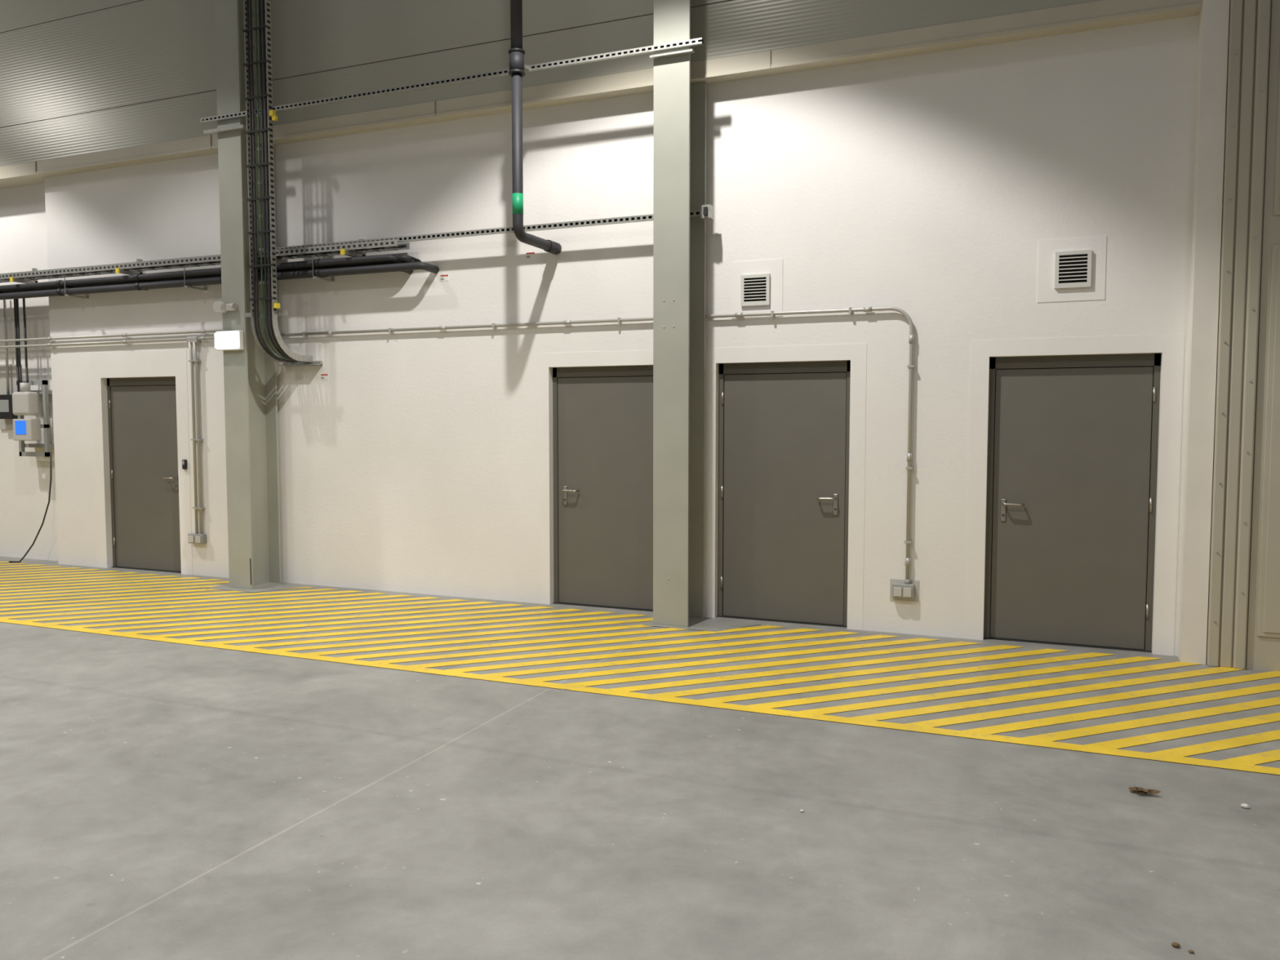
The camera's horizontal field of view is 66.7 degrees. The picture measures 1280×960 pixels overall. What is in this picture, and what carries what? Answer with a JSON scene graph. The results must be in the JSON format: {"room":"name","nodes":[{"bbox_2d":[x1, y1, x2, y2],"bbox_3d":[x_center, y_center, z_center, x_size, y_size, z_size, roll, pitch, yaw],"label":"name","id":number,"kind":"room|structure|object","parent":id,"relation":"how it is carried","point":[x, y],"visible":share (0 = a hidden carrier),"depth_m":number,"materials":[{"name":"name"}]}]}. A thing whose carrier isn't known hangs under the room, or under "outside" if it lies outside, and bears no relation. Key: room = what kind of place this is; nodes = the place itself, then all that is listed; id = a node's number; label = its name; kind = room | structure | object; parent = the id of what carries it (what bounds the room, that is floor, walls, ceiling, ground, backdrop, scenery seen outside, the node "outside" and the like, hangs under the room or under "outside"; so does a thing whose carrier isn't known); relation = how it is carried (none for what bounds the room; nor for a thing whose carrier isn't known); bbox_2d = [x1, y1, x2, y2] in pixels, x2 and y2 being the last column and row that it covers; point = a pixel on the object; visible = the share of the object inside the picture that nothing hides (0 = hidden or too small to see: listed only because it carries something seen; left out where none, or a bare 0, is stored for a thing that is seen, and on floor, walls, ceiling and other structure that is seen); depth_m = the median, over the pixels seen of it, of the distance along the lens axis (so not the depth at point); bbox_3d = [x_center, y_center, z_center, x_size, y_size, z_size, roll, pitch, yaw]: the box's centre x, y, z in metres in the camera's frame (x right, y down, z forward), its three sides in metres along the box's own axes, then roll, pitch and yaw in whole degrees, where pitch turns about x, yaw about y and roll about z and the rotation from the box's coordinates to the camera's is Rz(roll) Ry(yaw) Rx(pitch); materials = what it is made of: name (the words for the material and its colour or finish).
{"room":"warehouse interior","nodes":[
{"label":"warehouse interior","id":0,"kind":"room"},
{"bbox_2d":[0,0,1102,166],"bbox_3d":[-4.027,-5.571,9.478,16.985,4.430,0.350,1,4,23],"label":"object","id":1,"kind":"object","parent":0,"point":[77,77],"depth_m":8.87,"materials":[{"name":"grey metal"}]},
{"bbox_2d":[0,15,1199,656],"bbox_3d":[-4.029,-1.130,9.929,16.840,4.250,0.380,1,4,23],"label":"wall","id":2,"kind":"structure","parent":0,"point":[928,186],"depth_m":8.21,"materials":[{"name":"white paint"}]},
{"bbox_2d":[0,299,22,429],"bbox_3d":[-7.311,-1.357,11.196,0.400,1.550,0.124,1,4,23],"label":"junction box","id":3,"kind":"object","parent":2,"relation":"attached to","point":[8,376],"visible":0.66,"depth_m":11.19,"materials":[{"name":"grey plastic"}]},
{"bbox_2d":[8,452,51,562],"bbox_3d":[-6.833,0.313,10.896,0.601,1.248,0.031,1,4,11],"label":"loose cable","id":4,"kind":"object","parent":2,"relation":"attached to","point":[46,508],"visible":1,"depth_m":10.85,"materials":[{"name":"black plastic"}]},
{"bbox_2d":[12,297,53,457],"bbox_3d":[-6.804,-1.188,10.887,0.460,1.850,0.320,1,4,23],"label":"electrical panel","id":5,"kind":"object","parent":2,"relation":"attached to","point":[25,402],"depth_m":10.82,"materials":[{"name":"grey metal"}]},
{"bbox_2d":[0,328,222,533],"bbox_3d":[-6.910,-0.545,10.934,6.780,2.079,0.068,1,4,23],"label":"electrical conduit","id":6,"kind":"object","parent":2,"relation":"attached to","point":[193,340],"visible":0.95,"depth_m":9.96,"materials":[{"name":"grey metal"}]},
{"bbox_2d":[89,349,192,574],"bbox_3d":[-5.298,-0.192,10.312,1.410,2.330,0.002,1,4,23],"label":"trim","id":7,"kind":"structure","parent":2,"relation":"attached to","point":[156,362],"depth_m":10.22,"materials":[{"name":"paint"}]},
{"bbox_2d":[106,376,181,573],"bbox_3d":[-5.262,-0.062,10.404,1.090,2.060,0.161,1,4,23],"label":"door","id":8,"kind":"structure","parent":2,"relation":"in","point":[142,420],"depth_m":10.41,"materials":[{"name":"grey metal"}]},
{"bbox_2d":[182,459,186,469],"bbox_3d":[-4.702,-0.161,10.047,0.045,0.100,0.032,1,4,23],"label":"card reader","id":9,"kind":"object","parent":2,"relation":"attached to","point":[184,461],"visible":1,"depth_m":10.03,"materials":[{"name":"black plastic"}]},
{"bbox_2d":[187,533,206,543],"bbox_3d":[-4.559,0.603,10.013,0.200,0.100,0.070,1,4,23],"label":"power socket","id":10,"kind":"object","parent":2,"relation":"attached to","point":[193,538],"visible":1,"depth_m":9.98,"materials":[{"name":"grey plastic"}]},
{"bbox_2d":[0,239,409,283],"bbox_3d":[-6.094,-2.164,10.374,8.640,0.300,0.285,1,4,23],"label":"cable tray","id":11,"kind":"object","parent":2,"relation":"attached to","point":[354,249],"visible":0.87,"depth_m":9.66,"materials":[{"name":"metal"}]},
{"bbox_2d":[0,254,439,300],"bbox_3d":[-5.961,-2.048,10.346,8.914,0.208,0.254,1,4,23],"label":"pipes","id":12,"kind":"object","parent":2,"relation":"attached to","point":[319,268],"visible":0.94,"depth_m":9.58,"materials":[{"name":"black plastic"}]},
{"bbox_2d":[243,0,322,366],"bbox_3d":[-3.374,-4.018,8.976,0.510,5.870,0.534,1,4,23],"label":"cable tray","id":13,"kind":"object","parent":2,"relation":"attached to","point":[289,358],"visible":1,"depth_m":8.82,"materials":[{"name":"metal"}]},
{"bbox_2d":[320,373,328,380],"bbox_3d":[-3.016,-0.987,9.303,0.090,0.060,0.003,1,4,23],"label":"warning label","id":14,"kind":"object","parent":2,"relation":"attached to","point":[323,376],"visible":1,"depth_m":9.30,"materials":[{"name":"white plastic"}]},
{"bbox_2d":[440,274,448,281],"bbox_3d":[-1.753,-1.813,8.721,0.090,0.060,0.003,1,4,23],"label":"warning label","id":15,"kind":"object","parent":2,"relation":"attached to","point":[442,277],"visible":1,"depth_m":8.72,"materials":[{"name":"white plastic"}]},
{"bbox_2d":[525,251,535,259],"bbox_3d":[-0.941,-1.932,8.373,0.090,0.060,0.003,1,4,23],"label":"warning label","id":16,"kind":"object","parent":2,"relation":"attached to","point":[531,255],"visible":1,"depth_m":8.37,"materials":[{"name":"white plastic"}]},
{"bbox_2d":[508,0,561,254],"bbox_3d":[-0.848,-4.387,7.798,0.126,4.990,0.713,1,4,23],"label":"drain pipe","id":17,"kind":"object","parent":2,"relation":"attached to","point":[517,65],"visible":1,"depth_m":7.60,"materials":[{"name":"black plastic"}]},
{"bbox_2d":[539,350,653,604],"bbox_3d":[-0.291,0.011,8.217,1.250,2.180,0.002,1,4,23],"label":"trim","id":18,"kind":"structure","parent":2,"relation":"attached to","point":[633,357],"depth_m":8.40,"materials":[{"name":"paint"}]},
{"bbox_2d":[280,306,915,579],"bbox_3d":[-0.746,-0.343,8.360,6.005,2.030,0.053,1,4,23],"label":"conduit","id":19,"kind":"object","parent":2,"relation":"attached to","point":[911,336],"visible":0.99,"depth_m":7.47,"materials":[{"name":"grey metal"}]},
{"bbox_2d":[0,0,1203,189],"bbox_3d":[-4.025,-3.303,9.619,16.985,0.134,0.384,1,4,23],"label":"beam","id":20,"kind":"structure","parent":2,"relation":"attached to","point":[1104,14],"depth_m":7.55,"materials":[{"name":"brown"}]},
{"bbox_2d":[552,364,653,611],"bbox_3d":[-0.256,0.066,8.305,1.070,2.060,0.161,1,4,23],"label":"door","id":21,"kind":"structure","parent":2,"relation":"in","point":[602,416],"depth_m":8.32,"materials":[{"name":"grey metal"}]},
{"bbox_2d":[731,258,782,318],"bbox_3d":[0.912,-1.495,7.607,0.410,0.440,0.026,1,4,23],"label":"air vent","id":22,"kind":"object","parent":2,"relation":"in","point":[757,285],"visible":1,"depth_m":7.61,"materials":[{"name":"paint"}]},
{"bbox_2d":[716,360,850,627],"bbox_3d":[1.136,0.101,7.721,1.070,2.060,0.161,1,4,23],"label":"door","id":23,"kind":"structure","parent":2,"relation":"in","point":[784,428],"depth_m":7.71,"materials":[{"name":"grey metal"}]},
{"bbox_2d":[704,343,866,630],"bbox_3d":[1.101,0.046,7.634,1.310,2.180,0.002,1,4,23],"label":"trim","id":24,"kind":"structure","parent":2,"relation":"attached to","point":[856,353],"depth_m":7.46,"materials":[{"name":"paint"}]},
{"bbox_2d":[889,578,919,601],"bbox_3d":[1.981,0.815,7.273,0.209,0.165,0.072,1,4,23],"label":"power socket","id":25,"kind":"object","parent":2,"relation":"attached to","point":[904,589],"visible":1,"depth_m":7.24,"materials":[{"name":"grey plastic"}]},
{"bbox_2d":[1036,235,1106,302],"bbox_3d":[2.986,-1.457,6.736,0.430,0.430,0.026,1,4,23],"label":"air vent","id":26,"kind":"object","parent":2,"relation":"in","point":[1069,269],"visible":1,"depth_m":6.74,"materials":[{"name":"paint"}]},
{"bbox_2d":[983,353,1160,652],"bbox_3d":[3.049,0.150,6.919,1.100,2.060,0.161,1,4,23],"label":"door","id":27,"kind":"structure","parent":2,"relation":"in","point":[1072,472],"depth_m":6.90,"materials":[{"name":"grey metal"}]},
{"bbox_2d":[964,333,1184,655],"bbox_3d":[3.014,0.095,6.832,1.360,2.180,0.002,1,4,23],"label":"trim","id":28,"kind":"structure","parent":2,"relation":"attached to","point":[1171,346],"depth_m":6.67,"materials":[{"name":"paint"}]},
{"bbox_2d":[1177,0,1229,664],"bbox_3d":[3.732,-0.935,6.484,0.145,4.280,0.410,1,4,23],"label":"column","id":29,"kind":"structure","parent":2,"relation":"attached to","point":[1214,15],"depth_m":6.30,"materials":[{"name":"white paint"}]},
{"bbox_2d":[1205,0,1279,671],"bbox_3d":[5.616,-2.738,5.480,4.010,8.000,0.357,1,4,23],"label":"gate","id":30,"kind":"object","parent":2,"relation":"attached to","point":[1243,613],"visible":0.98,"depth_m":6.17,"materials":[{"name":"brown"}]},
{"bbox_2d":[0,556,1279,959],"bbox_3d":[-5.512,1.453,2.463,32.000,0.001,17.200,1,4,23],"label":"floor","id":31,"kind":"structure","parent":0,"point":[160,800],"depth_m":4.10,"materials":[{"name":"concrete"}]},
{"bbox_2d":[213,0,281,589],"bbox_3d":[-3.732,-3.214,9.193,0.280,8.500,0.391,1,4,23],"label":"steel column","id":32,"kind":"structure","parent":31,"relation":"on","point":[250,375],"depth_m":9.20,"materials":[{"name":"metal"}]},
{"bbox_2d":[213,301,237,312],"bbox_3d":[-3.861,-1.614,9.073,0.210,0.100,0.109,1,4,23],"label":"detector","id":33,"kind":"object","parent":32,"relation":"attached to","point":[218,306],"visible":1,"depth_m":9.05,"materials":[{"name":"grey plastic"}]},
{"bbox_2d":[214,330,244,351],"bbox_3d":[-3.851,-1.305,9.104,0.300,0.180,0.079,1,4,23],"label":"emergency light","id":34,"kind":"object","parent":32,"relation":"attached to","point":[224,340],"visible":1,"depth_m":9.06,"materials":[{"name":"white plastic"}]},
{"bbox_2d":[200,37,703,134],"bbox_3d":[-1.826,-3.245,8.137,4.950,0.150,0.065,1,4,23],"label":"cable tray","id":35,"kind":"object","parent":32,"relation":"attached to","point":[695,42],"visible":0.98,"depth_m":7.99,"materials":[{"name":"metal"}]},
{"bbox_2d":[0,561,1279,774],"bbox_3d":[-2.624,1.117,7.931,25.081,0.001,2.260,1,4,23],"label":"floor marking","id":36,"kind":"object","parent":31,"relation":"on","point":[1247,762],"depth_m":6.40,"materials":[{"name":"paint"}]},
{"bbox_2d":[653,0,706,627],"bbox_3d":[0.310,-3.111,7.496,0.290,8.500,0.395,1,4,23],"label":"steel column","id":37,"kind":"structure","parent":31,"relation":"on","point":[679,162],"depth_m":7.48,"materials":[{"name":"metal"}]},
{"bbox_2d":[275,204,713,249],"bbox_3d":[-1.495,-2.129,8.399,4.450,0.100,0.120,1,4,23],"label":"rail","id":38,"kind":"object","parent":37,"relation":"attached to","point":[706,211],"visible":0.84,"depth_m":8.15,"materials":[{"name":"metal"}]},
{"bbox_2d":[1128,786,1160,794],"bbox_3d":[2.165,1.333,4.170,0.120,0.024,0.050,1,4,13],"label":"dry leaf","id":39,"kind":"object","parent":31,"relation":"on","point":[1135,789],"visible":1,"depth_m":4.16,"materials":[{"name":"brown plant"}]},
{"bbox_2d":[1171,942,1180,947],"bbox_3d":[1.633,1.417,2.965,0.024,0.013,0.019,1,4,23],"label":"pebble","id":40,"kind":"object","parent":31,"relation":"on","point":[1175,944],"visible":1,"depth_m":2.96,"materials":[{"name":"brown stone"}]},
{"bbox_2d":[1240,803,1249,808],"bbox_3d":[2.505,1.350,4.029,0.031,0.018,0.026,1,4,23],"label":"pebble","id":41,"kind":"object","parent":31,"relation":"on","point":[1243,805],"visible":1,"depth_m":4.02,"materials":[{"name":"white stone"}]}
]}

